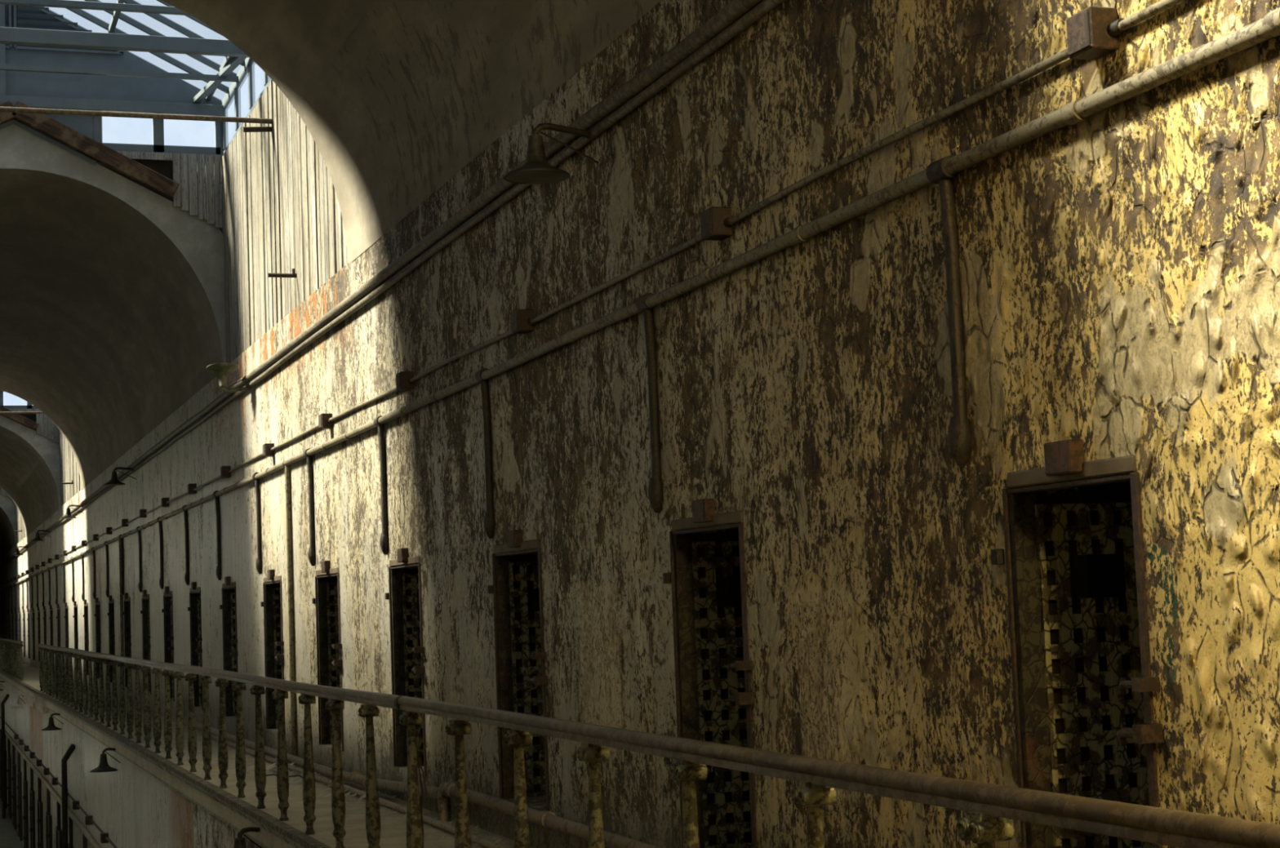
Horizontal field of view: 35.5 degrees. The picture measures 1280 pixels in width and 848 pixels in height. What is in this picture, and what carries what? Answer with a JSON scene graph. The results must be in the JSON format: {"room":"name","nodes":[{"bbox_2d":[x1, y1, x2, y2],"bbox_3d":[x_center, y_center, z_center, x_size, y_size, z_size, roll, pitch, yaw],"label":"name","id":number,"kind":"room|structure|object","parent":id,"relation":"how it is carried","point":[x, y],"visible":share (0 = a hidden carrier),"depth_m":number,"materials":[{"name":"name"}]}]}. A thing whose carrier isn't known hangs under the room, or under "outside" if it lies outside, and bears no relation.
{"room":"prison interior","nodes":[
{"label":"prison interior","id":0,"kind":"room"},
{"bbox_2d":[0,494,16,545],"bbox_3d":[-32.067,4.689,92.289,5.080,3.080,28.600,0,-5,-20],"label":"ceiling","id":1,"kind":"structure","parent":0,"point":[7,504],"depth_m":79.65,"materials":[{"name":"grey paint"}]},
{"bbox_2d":[0,798,24,847],"bbox_3d":[-16.538,10.748,49.009,6.000,0.001,119.000,0,-5,-20],"label":"floor","id":2,"kind":"structure","parent":0,"point":[9,838],"depth_m":55.24,"materials":[{"name":"concrete"}]},
{"bbox_2d":[15,504,25,544],"bbox_3d":[-23.521,3.130,76.093,0.101,2.710,8.000,0,-5,-20],"label":"wall","id":3,"kind":"structure","parent":0,"point":[20,535],"depth_m":77.11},
{"bbox_2d":[0,414,60,507],"bbox_3d":[-21.429,1.698,62.738,5.080,3.080,18.900,0,-5,-20],"label":"wall","id":4,"kind":"structure","parent":0,"point":[49,450],"depth_m":54.60,"materials":[{"name":"grey paint"}]},
{"bbox_2d":[0,408,59,444],"bbox_3d":[-16.955,-0.274,50.295,5.194,0.980,7.760,0,-5,-20],"label":"wall","id":5,"kind":"structure","parent":0,"point":[44,422],"depth_m":54.62,"materials":[{"name":"grey wood"}]},
{"bbox_2d":[0,390,37,408],"bbox_3d":[-17.012,-1.667,50.426,5.180,2.200,8.020,0,-5,-20],"label":"skylight","id":6,"kind":"object","parent":5,"relation":"attached to","point":[8,401],"visible":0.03,"depth_m":54.44,"materials":[{"name":"glass"}]},
{"bbox_2d":[0,405,38,430],"bbox_3d":[-17.334,-0.383,54.173,1.999,1.128,0.140,0,-5,-20],"label":"rafter","id":7,"kind":"object","parent":6,"relation":"attached to","point":[17,418],"visible":1,"depth_m":54.26,"materials":[{"name":"brown wood"}]},
{"bbox_2d":[0,411,44,413],"bbox_3d":[-16.959,-0.227,50.354,5.032,0.157,0.078,0,-5,-20],"label":"rod","id":8,"kind":"object","parent":5,"relation":"attached to","point":[1,412],"visible":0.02,"depth_m":50.78,"materials":[{"name":"brown paint"}]},
{"bbox_2d":[59,430,80,506],"bbox_3d":[-14.518,0.599,51.084,0.102,2.710,8.000,0,-5,-20],"label":"wall","id":9,"kind":"structure","parent":0,"point":[68,468],"depth_m":52.02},
{"bbox_2d":[0,124,226,362],"bbox_3d":[-11.617,-1.060,35.481,5.080,3.080,23.700,0,-5,-20],"label":"arch","id":10,"kind":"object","parent":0,"point":[201,243],"depth_m":24.97,"materials":[{"name":"grey paint"}]},
{"bbox_2d":[0,678,263,847],"bbox_3d":[-15.205,8.727,49.694,0.001,4.040,119.000,0,-5,-20],"label":"wall","id":11,"kind":"structure","parent":0,"point":[136,810],"depth_m":29.20,"materials":[{"name":"paint"}]},
{"bbox_2d":[0,728,2,800],"bbox_3d":[-20.927,11.090,65.428,0.120,2.350,1.050,0,-5,-20],"label":"gate","id":12,"kind":"object","parent":11,"relation":"attached to","point":[1,797],"visible":0.74,"depth_m":65.20,"materials":[{"name":"metal"}]},
{"bbox_2d":[0,693,8,818],"bbox_3d":[-18.926,9.911,59.709,0.100,3.670,0.282,-6,-6,39],"label":"downpipe","id":13,"kind":"object","parent":11,"relation":"attached to","point":[2,709],"visible":0.97,"depth_m":59.60,"materials":[{"name":"metal"}]},
{"bbox_2d":[4,734,7,808],"bbox_3d":[-19.834,10.783,62.390,0.120,2.350,1.050,0,-5,-20],"label":"gate","id":14,"kind":"object","parent":11,"relation":"attached to","point":[6,774],"visible":0.36,"depth_m":61.90,"materials":[{"name":"metal"}]},
{"bbox_2d":[6,737,12,818],"bbox_3d":[-18.740,10.475,59.353,0.120,2.350,1.050,0,-5,-20],"label":"gate","id":15,"kind":"object","parent":11,"relation":"attached to","point":[9,758],"visible":0.95,"depth_m":58.90,"materials":[{"name":"metal"}]},
{"bbox_2d":[11,744,17,829],"bbox_3d":[-17.647,10.168,56.315,0.120,2.350,1.050,0,-5,-20],"label":"gate","id":16,"kind":"object","parent":11,"relation":"attached to","point":[14,765],"visible":0.95,"depth_m":55.86,"materials":[{"name":"metal"}]},
{"bbox_2d":[8,694,26,707],"bbox_3d":[-15.481,6.898,49.725,0.426,0.327,0.367,-1,-5,-14],"label":"lamp","id":17,"kind":"object","parent":11,"relation":"attached to","point":[15,704],"visible":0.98,"depth_m":49.69,"materials":[{"name":"black metal"}]},
{"bbox_2d":[17,751,22,840],"bbox_3d":[-16.553,9.861,53.278,0.120,2.350,1.050,0,-5,-20],"label":"gate","id":18,"kind":"object","parent":11,"relation":"attached to","point":[19,772],"visible":0.94,"depth_m":52.83,"materials":[{"name":"metal"}]},
{"bbox_2d":[22,759,28,847],"bbox_3d":[-15.460,9.553,50.240,0.120,2.350,1.050,0,-5,-20],"label":"gate","id":19,"kind":"object","parent":11,"relation":"attached to","point":[25,817],"visible":0.93,"depth_m":49.80,"materials":[{"name":"metal"}]},
{"bbox_2d":[29,767,35,847],"bbox_3d":[-14.366,9.246,47.203,0.120,2.350,1.050,0,-5,-20],"label":"gate","id":20,"kind":"object","parent":11,"relation":"attached to","point":[32,808],"visible":0.93,"depth_m":46.97,"materials":[{"name":"metal"}]},
{"bbox_2d":[36,776,43,847],"bbox_3d":[-13.273,8.938,44.165,0.120,2.350,1.050,0,-5,-20],"label":"gate","id":21,"kind":"object","parent":11,"relation":"attached to","point":[40,809],"visible":0.93,"depth_m":43.93,"materials":[{"name":"metal"}]},
{"bbox_2d":[45,787,52,847],"bbox_3d":[-12.179,8.631,41.127,0.120,2.350,1.050,0,-5,-20],"label":"gate","id":22,"kind":"object","parent":11,"relation":"attached to","point":[48,816],"visible":0.91,"depth_m":40.92,"materials":[{"name":"metal"}]},
{"bbox_2d":[0,724,102,847],"bbox_3d":[-14.948,8.209,48.825,0.096,0.097,116.901,0,-5,-20],"label":"pipe","id":23,"kind":"object","parent":11,"relation":"attached to","point":[92,841],"visible":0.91,"depth_m":38.38,"materials":[{"name":"metal"}]},
{"bbox_2d":[40,713,62,730],"bbox_3d":[-10.912,5.527,37.150,0.414,0.306,0.368,0,-5,-20],"label":"lamp","id":24,"kind":"object","parent":11,"relation":"attached to","point":[51,726],"visible":0.98,"depth_m":37.09,"materials":[{"name":"metal"}]},
{"bbox_2d":[0,716,117,847],"bbox_3d":[-14.930,7.950,48.858,0.042,0.048,116.901,0,-5,-20],"label":"conduit","id":25,"kind":"object","parent":11,"relation":"attached to","point":[99,828],"visible":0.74,"depth_m":34.87,"materials":[{"name":"metal"}]},
{"bbox_2d":[55,800,62,847],"bbox_3d":[-11.086,8.323,38.090,0.120,2.350,1.050,0,-5,-20],"label":"gate","id":26,"kind":"object","parent":11,"relation":"attached to","point":[58,828],"visible":0.8,"depth_m":37.89,"materials":[{"name":"metal"}]},
{"bbox_2d":[61,743,75,847],"bbox_3d":[-9.754,7.332,34.232,0.100,3.670,0.282,-6,-6,39],"label":"downpipe","id":27,"kind":"object","parent":11,"relation":"attached to","point":[64,761],"visible":1,"depth_m":34.21,"materials":[{"name":"metal"}]},
{"bbox_2d":[68,816,74,847],"bbox_3d":[-9.992,8.016,35.052,0.120,2.350,1.050,0,-5,-20],"label":"gate","id":28,"kind":"object","parent":11,"relation":"attached to","point":[70,821],"visible":0.74,"depth_m":34.85,"materials":[{"name":"metal"}]},
{"bbox_2d":[84,815,93,825],"bbox_3d":[-8.555,6.153,31.060,0.112,0.135,0.260,0,-5,-20],"label":"junction box","id":29,"kind":"object","parent":11,"relation":"attached to","point":[87,818],"visible":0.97,"depth_m":30.99,"materials":[{"name":"metal"}]},
{"bbox_2d":[100,832,108,843],"bbox_3d":[-7.617,5.889,28.456,0.112,0.135,0.260,0,-5,-20],"label":"junction box","id":30,"kind":"object","parent":11,"relation":"attached to","point":[103,835],"visible":0.95,"depth_m":28.39,"materials":[{"name":"metal"}]},
{"bbox_2d":[89,747,120,772],"bbox_3d":[-7.102,4.456,26.566,0.414,0.306,0.368,0,-5,-20],"label":"lamp","id":31,"kind":"object","parent":11,"relation":"attached to","point":[103,766],"visible":0.98,"depth_m":26.51,"materials":[{"name":"metal"}]},
{"bbox_2d":[99,753,107,763],"bbox_3d":[-7.125,4.437,26.560,0.112,0.120,0.112,0,-5,-20],"label":"socket","id":32,"kind":"object","parent":31,"relation":"attached to","point":[103,759],"depth_m":26.52,"materials":[{"name":"metal"}]},
{"bbox_2d":[96,151,223,231],"bbox_3d":[-6.338,-3.258,20.805,5.194,0.980,7.730,0,-5,-20],"label":"wall","id":33,"kind":"structure","parent":0,"point":[193,178],"depth_m":25.14,"materials":[{"name":"grey wood"}]},
{"bbox_2d":[0,0,271,165],"bbox_3d":[-6.396,-4.651,20.936,5.180,2.200,7.990,0,-5,-20],"label":"skylight","id":34,"kind":"object","parent":33,"relation":"attached to","point":[145,56],"visible":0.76,"depth_m":24.61,"materials":[{"name":"metal"}]},
{"bbox_2d":[0,101,16,124],"bbox_3d":[-8.518,-3.356,24.017,1.999,1.128,0.140,0,-5,-20],"label":"rafter","id":35,"kind":"object","parent":34,"relation":"attached to","point":[5,117],"visible":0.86,"depth_m":24.29,"materials":[{"name":"brown wood"}]},
{"bbox_2d":[12,101,179,199],"bbox_3d":[-6.713,-3.369,24.669,1.999,1.128,0.140,0,-5,-20],"label":"roof edge","id":36,"kind":"object","parent":34,"relation":"attached to","point":[43,124],"visible":0.94,"depth_m":24.62,"materials":[{"name":"brown wood"}]},
{"bbox_2d":[0,106,272,132],"bbox_3d":[-6.337,-3.213,20.849,5.032,0.157,0.078,0,-5,-20],"label":"rod","id":37,"kind":"object","parent":33,"relation":"attached to","point":[5,109],"visible":1,"depth_m":21.23,"materials":[{"name":"brown paint"}]},
{"bbox_2d":[0,663,533,847],"bbox_3d":[-14.789,6.583,50.060,1.180,0.220,119.000,0,-5,-20],"label":"floor","id":38,"kind":"structure","parent":0,"point":[393,835],"depth_m":16.52,"materials":[{"name":"concrete"}]},
{"bbox_2d":[0,638,23,680],"bbox_3d":[-22.084,7.865,68.764,0.122,1.040,34.800,0,-5,-20],"label":"railing","id":39,"kind":"object","parent":38,"relation":"on","point":[11,651],"visible":0.99,"depth_m":57.44,"materials":[{"name":"grey metal"}]},
{"bbox_2d":[0,672,305,847],"bbox_3d":[-15.337,6.606,49.861,0.105,0.266,118.980,0,-5,-20],"label":"trim","id":40,"kind":"structure","parent":38,"relation":"attached to","point":[251,819],"depth_m":19.35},
{"bbox_2d":[35,695,48,713],"bbox_3d":[-12.753,5.972,42.635,0.120,0.270,2.800,0,-5,-20],"label":"block","id":41,"kind":"object","parent":40,"relation":"attached to","point":[40,703],"visible":0.8,"depth_m":41.78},
{"bbox_2d":[0,669,331,847],"bbox_3d":[-15.360,6.487,49.865,0.085,0.042,118.980,0,-5,-20],"label":"walkway edge","id":42,"kind":"object","parent":40,"relation":"on","point":[288,831],"visible":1,"depth_m":17.83,"materials":[{"name":"concrete"}]},
{"bbox_2d":[233,826,262,847],"bbox_3d":[-3.025,3.230,15.239,0.414,0.306,0.368,0,-5,-20],"label":"lamp","id":43,"kind":"object","parent":40,"relation":"attached to","point":[239,842],"visible":0.9,"depth_m":15.23,"materials":[{"name":"metal"}]},
{"bbox_2d":[233,837,246,847],"bbox_3d":[-3.048,3.210,15.233,0.112,0.120,0.112,0,-5,-20],"label":"socket","id":44,"kind":"object","parent":43,"relation":"attached to","point":[239,842],"depth_m":15.20,"materials":[{"name":"metal"}]},
{"bbox_2d":[82,683,439,799],"bbox_3d":[-9.151,4.888,35.782,0.104,0.224,45.872,0,-5,-20],"label":"pipe","id":45,"kind":"object","parent":38,"relation":"on","point":[355,777],"visible":0.59,"depth_m":18.18,"materials":[{"name":"metal"}]},
{"bbox_2d":[196,736,514,847],"bbox_3d":[-2.937,3.121,17.311,0.999,0.063,16.067,0,-5,-20],"label":"flakes","id":46,"kind":"object","parent":38,"relation":"on","point":[248,756],"visible":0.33,"depth_m":16.23,"materials":[{"name":"beige paint"}]},
{"bbox_2d":[201,732,510,847],"bbox_3d":[-0.664,2.555,11.780,0.082,0.050,29.000,0,-5,-20],"label":"pipe","id":47,"kind":"object","parent":38,"relation":"on","point":[485,842],"visible":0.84,"depth_m":15.07,"materials":[{"name":"metal"}]},
{"bbox_2d":[437,782,660,847],"bbox_3d":[1.473,1.876,6.270,0.100,0.290,17.108,0,-5,-20],"label":"pipe","id":48,"kind":"object","parent":38,"relation":"on","point":[546,819],"visible":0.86,"depth_m":12.00,"materials":[{"name":"metal"}]},
{"bbox_2d":[36,643,1279,847],"bbox_3d":[-5.241,3.130,21.978,0.124,1.041,49.300,0,-5,-20],"label":"railing","id":49,"kind":"object","parent":38,"relation":"on","point":[988,810],"visible":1,"depth_m":8.86,"materials":[{"name":"grey metal"}]},
{"bbox_2d":[415,735,426,847],"bbox_3d":[-1.210,1.932,10.959,0.047,0.862,0.161,0,-5,-24],"label":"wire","id":50,"kind":"object","parent":49,"relation":"hanging from","point":[419,764],"visible":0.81,"depth_m":10.91,"materials":[{"name":"grey metal"}]},
{"bbox_2d":[221,80,347,363],"bbox_3d":[-3.901,-2.385,21.593,0.102,2.710,7.970,0,-5,-20],"label":"wall","id":51,"kind":"structure","parent":0,"point":[282,210],"depth_m":21.64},
{"bbox_2d":[267,268,297,277],"bbox_3d":[-3.618,-1.532,20.312,0.320,0.092,0.044,0,-5,-20],"label":"pipe stub","id":52,"kind":"object","parent":51,"relation":"attached to","point":[293,274],"visible":1,"depth_m":20.30,"materials":[{"name":"metal"}]},
{"bbox_2d":[0,0,1279,847],"bbox_3d":[-14.204,4.209,50.511,0.300,4.640,119.000,0,-5,-20],"label":"wall","id":53,"kind":"structure","parent":0,"point":[1119,265],"depth_m":8.72,"materials":[{"name":"paint"}]},
{"bbox_2d":[0,506,15,558],"bbox_3d":[-32.056,4.984,92.263,4.974,2.487,28.600,0,-5,-20],"label":"vault","id":54,"kind":"object","parent":53,"relation":"on","point":[7,540],"visible":1,"depth_m":84.17,"materials":[{"name":"paint"}]},
{"bbox_2d":[22,609,25,657],"bbox_3d":[-22.188,7.672,73.413,0.928,1.740,1.261,0,-5,-20],"label":"gate","id":55,"kind":"object","parent":53,"relation":"attached to","point":[24,611],"visible":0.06,"depth_m":73.74,"materials":[{"name":"metal"}]},
{"bbox_2d":[26,608,30,658],"bbox_3d":[-21.094,7.364,70.376,0.928,1.740,1.261,0,-5,-20],"label":"gate","id":56,"kind":"object","parent":53,"relation":"attached to","point":[28,611],"visible":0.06,"depth_m":70.70,"materials":[{"name":"metal"}]},
{"bbox_2d":[0,426,59,537],"bbox_3d":[-21.418,1.994,62.712,4.974,2.487,18.900,0,-5,-20],"label":"vault","id":57,"kind":"object","parent":53,"relation":"on","point":[25,476],"visible":1,"depth_m":60.70,"materials":[{"name":"paint"}]},
{"bbox_2d":[31,608,35,659],"bbox_3d":[-20.000,7.057,67.338,0.928,1.740,1.261,0,-5,-20],"label":"gate","id":58,"kind":"object","parent":53,"relation":"attached to","point":[33,609],"visible":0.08,"depth_m":67.66,"materials":[{"name":"metal"}]},
{"bbox_2d":[36,607,40,661],"bbox_3d":[-18.907,6.750,64.301,0.928,1.740,1.261,0,-5,-20],"label":"gate","id":59,"kind":"object","parent":53,"relation":"attached to","point":[38,610],"visible":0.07,"depth_m":64.66,"materials":[{"name":"metal"}]},
{"bbox_2d":[42,606,46,644],"bbox_3d":[-17.814,6.442,61.263,0.928,1.740,1.261,0,-5,-20],"label":"gate","id":60,"kind":"object","parent":53,"relation":"attached to","point":[44,618],"visible":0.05,"depth_m":61.62,"materials":[{"name":"metal"}]},
{"bbox_2d":[48,604,53,662],"bbox_3d":[-16.720,6.135,58.226,0.928,1.740,1.261,0,-5,-20],"label":"gate","id":61,"kind":"object","parent":53,"relation":"attached to","point":[51,617],"visible":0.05,"depth_m":58.57,"materials":[{"name":"metal"}]},
{"bbox_2d":[56,604,60,661],"bbox_3d":[-15.626,5.827,55.188,0.928,1.740,1.261,0,-5,-20],"label":"gate","id":62,"kind":"object","parent":53,"relation":"attached to","point":[58,617],"visible":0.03,"depth_m":55.55,"materials":[{"name":"metal"}]},
{"bbox_2d":[64,602,69,670],"bbox_3d":[-14.533,5.520,52.151,0.928,1.740,1.261,0,-5,-20],"label":"gate","id":63,"kind":"object","parent":53,"relation":"attached to","point":[66,606],"visible":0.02,"depth_m":52.50,"materials":[{"name":"metal"}]},
{"bbox_2d":[72,601,78,671],"bbox_3d":[-13.439,5.213,49.113,0.928,1.740,1.261,0,-5,-20],"label":"gate","id":64,"kind":"object","parent":53,"relation":"attached to","point":[75,608],"visible":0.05,"depth_m":49.48,"materials":[{"name":"metal"}]},
{"bbox_2d":[83,600,88,675],"bbox_3d":[-12.346,4.905,46.075,0.928,1.740,1.261,0,-5,-20],"label":"gate","id":65,"kind":"object","parent":53,"relation":"attached to","point":[86,605],"visible":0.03,"depth_m":46.44,"materials":[{"name":"metal"}]},
{"bbox_2d":[93,597,101,678],"bbox_3d":[-11.252,4.598,43.038,0.928,1.740,1.261,0,-5,-20],"label":"gate","id":66,"kind":"object","parent":53,"relation":"attached to","point":[98,641],"visible":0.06,"depth_m":43.40,"materials":[{"name":"metal"}]},
{"bbox_2d":[107,595,115,682],"bbox_3d":[-10.159,4.290,40.000,0.928,1.740,1.261,0,-5,-20],"label":"gate","id":67,"kind":"object","parent":53,"relation":"attached to","point":[111,602],"visible":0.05,"depth_m":40.37,"materials":[{"name":"metal"}]},
{"bbox_2d":[0,168,223,489],"bbox_3d":[-11.605,-0.765,35.455,4.974,2.487,23.700,0,-5,-20],"label":"vault","id":68,"kind":"object","parent":53,"relation":"on","point":[107,329],"visible":0.98,"depth_m":30.63,"materials":[{"name":"paint"}]},
{"bbox_2d":[118,538,124,671],"bbox_3d":[-9.758,3.652,37.643,0.056,3.030,0.063,0,-5,-20],"label":"vertical pipe","id":69,"kind":"object","parent":53,"relation":"attached to","point":[120,560],"visible":0.48,"depth_m":37.63,"materials":[{"name":"grey metal"}]},
{"bbox_2d":[122,592,131,687],"bbox_3d":[-9.065,3.983,36.963,0.928,1.740,1.261,0,-5,-20],"label":"gate","id":70,"kind":"object","parent":53,"relation":"attached to","point":[127,637],"visible":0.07,"depth_m":37.33,"materials":[{"name":"metal"}]},
{"bbox_2d":[140,590,151,694],"bbox_3d":[-7.972,3.675,33.925,0.928,1.740,1.261,0,-5,-20],"label":"gate","id":71,"kind":"object","parent":53,"relation":"attached to","point":[145,611],"visible":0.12,"depth_m":34.29,"materials":[{"name":"metal"}]},
{"bbox_2d":[160,497,168,506],"bbox_3d":[-7.276,1.201,30.655,0.112,0.135,0.260,0,-5,-20],"label":"junction box","id":72,"kind":"object","parent":53,"relation":"attached to","point":[163,500],"visible":0.98,"depth_m":30.59,"materials":[{"name":"metal"}]},
{"bbox_2d":[161,586,174,701],"bbox_3d":[-6.878,3.368,30.888,0.928,1.740,1.261,0,-5,-20],"label":"gate","id":73,"kind":"object","parent":53,"relation":"attached to","point":[167,610],"visible":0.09,"depth_m":31.25,"materials":[{"name":"metal"}]},
{"bbox_2d":[187,483,196,493],"bbox_3d":[-6.185,0.894,27.625,0.112,0.135,0.260,0,-5,-20],"label":"junction box","id":74,"kind":"object","parent":53,"relation":"attached to","point":[191,486],"visible":0.95,"depth_m":27.56,"materials":[{"name":"metal"}]},
{"bbox_2d":[187,582,203,710],"bbox_3d":[-5.785,3.061,27.850,0.928,1.740,1.261,0,-5,-20],"label":"gate","id":75,"kind":"object","parent":53,"relation":"attached to","point":[194,609],"visible":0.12,"depth_m":28.21,"materials":[{"name":"metal"}]},
{"bbox_2d":[220,466,231,477],"bbox_3d":[-5.094,0.588,24.595,0.112,0.135,0.260,0,-5,-20],"label":"junction box","id":76,"kind":"object","parent":53,"relation":"attached to","point":[224,470],"visible":0.99,"depth_m":24.53,"materials":[{"name":"metal"}]},
{"bbox_2d":[219,576,238,716],"bbox_3d":[-4.691,2.753,24.812,0.928,1.740,1.261,0,-5,-20],"label":"gate","id":77,"kind":"object","parent":53,"relation":"attached to","point":[228,606],"visible":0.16,"depth_m":25.18,"materials":[{"name":"metal"}]},
{"bbox_2d":[262,443,275,457],"bbox_3d":[-4.003,0.281,21.565,0.112,0.135,0.260,0,-5,-20],"label":"junction box","id":78,"kind":"object","parent":53,"relation":"attached to","point":[268,451],"visible":0.99,"depth_m":21.50,"materials":[{"name":"metal"}]},
{"bbox_2d":[260,569,284,728],"bbox_3d":[-3.594,2.445,21.766,0.928,1.740,1.281,0,-5,-20],"label":"gate","id":79,"kind":"object","parent":53,"relation":"attached to","point":[272,603],"visible":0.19,"depth_m":22.15,"materials":[{"name":"metal"}]},
{"bbox_2d":[284,465,297,756],"bbox_3d":[-3.570,1.913,20.456,0.056,3.030,0.063,0,-5,-20],"label":"vertical pipe","id":80,"kind":"object","parent":53,"relation":"attached to","point":[287,468],"visible":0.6,"depth_m":20.44,"materials":[{"name":"metal"}]},
{"bbox_2d":[318,413,333,429],"bbox_3d":[-2.912,-0.026,18.535,0.112,0.135,0.260,0,-5,-20],"label":"junction box","id":81,"kind":"object","parent":53,"relation":"attached to","point":[324,423],"visible":1,"depth_m":18.47,"materials":[{"name":"metal"}]},
{"bbox_2d":[311,560,343,751],"bbox_3d":[-2.546,2.150,18.853,0.928,1.740,1.261,0,-5,-20],"label":"gate","id":82,"kind":"object","parent":53,"relation":"attached to","point":[326,600],"visible":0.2,"depth_m":19.23,"materials":[{"name":"metal"}]},
{"bbox_2d":[0,0,763,566],"bbox_3d":[-14.151,2.199,49.720,0.092,0.100,116.901,0,-5,-20],"label":"pipe","id":83,"kind":"object","parent":53,"relation":"attached to","point":[735,10],"visible":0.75,"depth_m":13.02,"materials":[{"name":"metal"}]},
{"bbox_2d":[205,362,251,393],"bbox_3d":[-4.714,-0.513,22.887,0.489,0.339,0.360,-1,-5,-18],"label":"lamp","id":84,"kind":"object","parent":83,"relation":"attached to","point":[222,370],"visible":0.99,"depth_m":22.80,"materials":[{"name":"black metal"}]},
{"bbox_2d":[217,375,227,387],"bbox_3d":[-4.761,-0.478,22.830,0.112,0.120,0.112,-1,-17,-16],"label":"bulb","id":85,"kind":"object","parent":84,"relation":"attached to","point":[222,379],"depth_m":22.80,"materials":[{"name":"glass"}]},
{"bbox_2d":[0,0,785,568],"bbox_3d":[-14.129,2.274,49.720,0.062,0.068,116.901,0,-5,-20],"label":"conduit","id":86,"kind":"object","parent":53,"relation":"attached to","point":[765,6],"visible":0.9,"depth_m":12.58,"materials":[{"name":"metal"}]},
{"bbox_2d":[31,529,49,541],"bbox_3d":[-17.253,3.207,57.597,0.554,0.306,0.368,0,-5,-20],"label":"wall lamp","id":87,"kind":"object","parent":86,"relation":"attached to","point":[37,538],"visible":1,"depth_m":57.53,"materials":[{"name":"metal"}]},
{"bbox_2d":[60,504,84,518],"bbox_3d":[-12.937,1.994,45.608,0.554,0.306,0.368,0,-5,-20],"label":"wall lamp","id":88,"kind":"object","parent":86,"relation":"attached to","point":[68,515],"visible":1,"depth_m":45.54,"materials":[{"name":"metal"}]},
{"bbox_2d":[103,466,135,485],"bbox_3d":[-9.059,0.904,34.836,0.554,0.306,0.368,0,-5,-20],"label":"wall lamp","id":89,"kind":"object","parent":86,"relation":"attached to","point":[114,481],"visible":1,"depth_m":34.77,"materials":[{"name":"metal"}]},
{"bbox_2d":[503,123,598,184],"bbox_3d":[-0.484,-1.506,11.017,0.554,0.306,0.368,0,-5,-20],"label":"wall lamp","id":90,"kind":"object","parent":86,"relation":"attached to","point":[535,170],"visible":1,"depth_m":10.96,"materials":[{"name":"metal"}]},
{"bbox_2d":[525,134,546,157],"bbox_3d":[-0.573,-1.526,10.988,0.112,0.120,0.112,0,-5,-20],"label":"socket","id":91,"kind":"object","parent":90,"relation":"attached to","point":[535,148],"depth_m":10.95,"materials":[{"name":"metal"}]},
{"bbox_2d":[395,371,414,391],"bbox_3d":[-1.821,-0.332,15.505,0.112,0.135,0.260,0,-5,-20],"label":"junction box","id":92,"kind":"object","parent":53,"relation":"attached to","point":[403,383],"visible":0.98,"depth_m":15.44,"materials":[{"name":"metal"}]},
{"bbox_2d":[384,547,426,776],"bbox_3d":[-1.468,1.847,15.860,0.928,1.740,1.191,0,-5,-20],"label":"gate","id":93,"kind":"object","parent":53,"relation":"attached to","point":[404,596],"visible":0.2,"depth_m":16.21,"materials":[{"name":"metal"}]},
{"bbox_2d":[160,0,662,264],"bbox_3d":[-3.315,-3.095,12.428,4.974,2.487,9.930,0,-5,-20],"label":"vault","id":94,"kind":"object","parent":53,"relation":"on","point":[396,98],"visible":1,"depth_m":14.98,"materials":[{"name":"paint"}]},
{"bbox_2d":[487,529,550,811],"bbox_3d":[-0.405,1.548,12.905,0.928,1.740,1.201,0,-5,-20],"label":"gate","id":95,"kind":"object","parent":53,"relation":"attached to","point":[522,681],"visible":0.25,"depth_m":13.27,"materials":[{"name":"metal"}]},
{"bbox_2d":[511,309,534,333],"bbox_3d":[-0.731,-0.639,12.474,0.112,0.135,0.260,0,-5,-20],"label":"junction box","id":96,"kind":"object","parent":53,"relation":"attached to","point":[521,318],"visible":0.98,"depth_m":12.41,"materials":[{"name":"metal"}]},
{"bbox_2d":[0,0,1184,586],"bbox_3d":[-14.084,3.129,49.650,0.044,0.054,116.901,0,-5,-20],"label":"conduit","id":97,"kind":"object","parent":53,"relation":"attached to","point":[1162,5],"visible":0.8,"depth_m":8.48,"materials":[{"name":"grey metal"}]},
{"bbox_2d":[0,7,1279,613],"bbox_3d":[-14.061,3.863,49.584,0.106,1.136,116.901,0,-5,-20],"label":"pipe","id":98,"kind":"object","parent":53,"relation":"attached to","point":[941,171],"visible":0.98,"depth_m":8.67,"materials":[{"name":"metal"}]},
{"bbox_2d":[662,498,757,847],"bbox_3d":[0.708,1.235,9.814,0.928,1.740,1.061,0,-5,-20],"label":"gate","id":99,"kind":"object","parent":53,"relation":"attached to","point":[708,701],"visible":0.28,"depth_m":10.11,"materials":[{"name":"metal"}]},
{"bbox_2d":[700,206,735,240],"bbox_3d":[0.360,-0.946,9.444,0.112,0.135,0.260,0,-5,-20],"label":"junction box","id":100,"kind":"object","parent":53,"relation":"attached to","point":[715,224],"visible":1,"depth_m":9.38,"materials":[{"name":"metal"}]},
{"bbox_2d":[991,439,1163,847],"bbox_3d":[1.814,0.925,6.744,0.928,1.740,0.945,0,-5,-20],"label":"gate","id":101,"kind":"object","parent":53,"relation":"attached to","point":[1057,679],"visible":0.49,"depth_m":7.00,"materials":[{"name":"metal"}]},
{"bbox_2d":[1066,6,1128,60],"bbox_3d":[1.451,-1.252,6.414,0.112,0.135,0.260,0,-5,-20],"label":"junction box","id":102,"kind":"object","parent":53,"relation":"attached to","point":[1093,33],"visible":0.99,"depth_m":6.36,"materials":[{"name":"metal"}]},
{"bbox_2d":[536,481,1141,847],"bbox_3d":[-13.257,5.342,50.738,2.180,2.350,119.000,0,-5,-20],"label":"wall","id":103,"kind":"structure","parent":0,"point":[1105,572],"depth_m":8.32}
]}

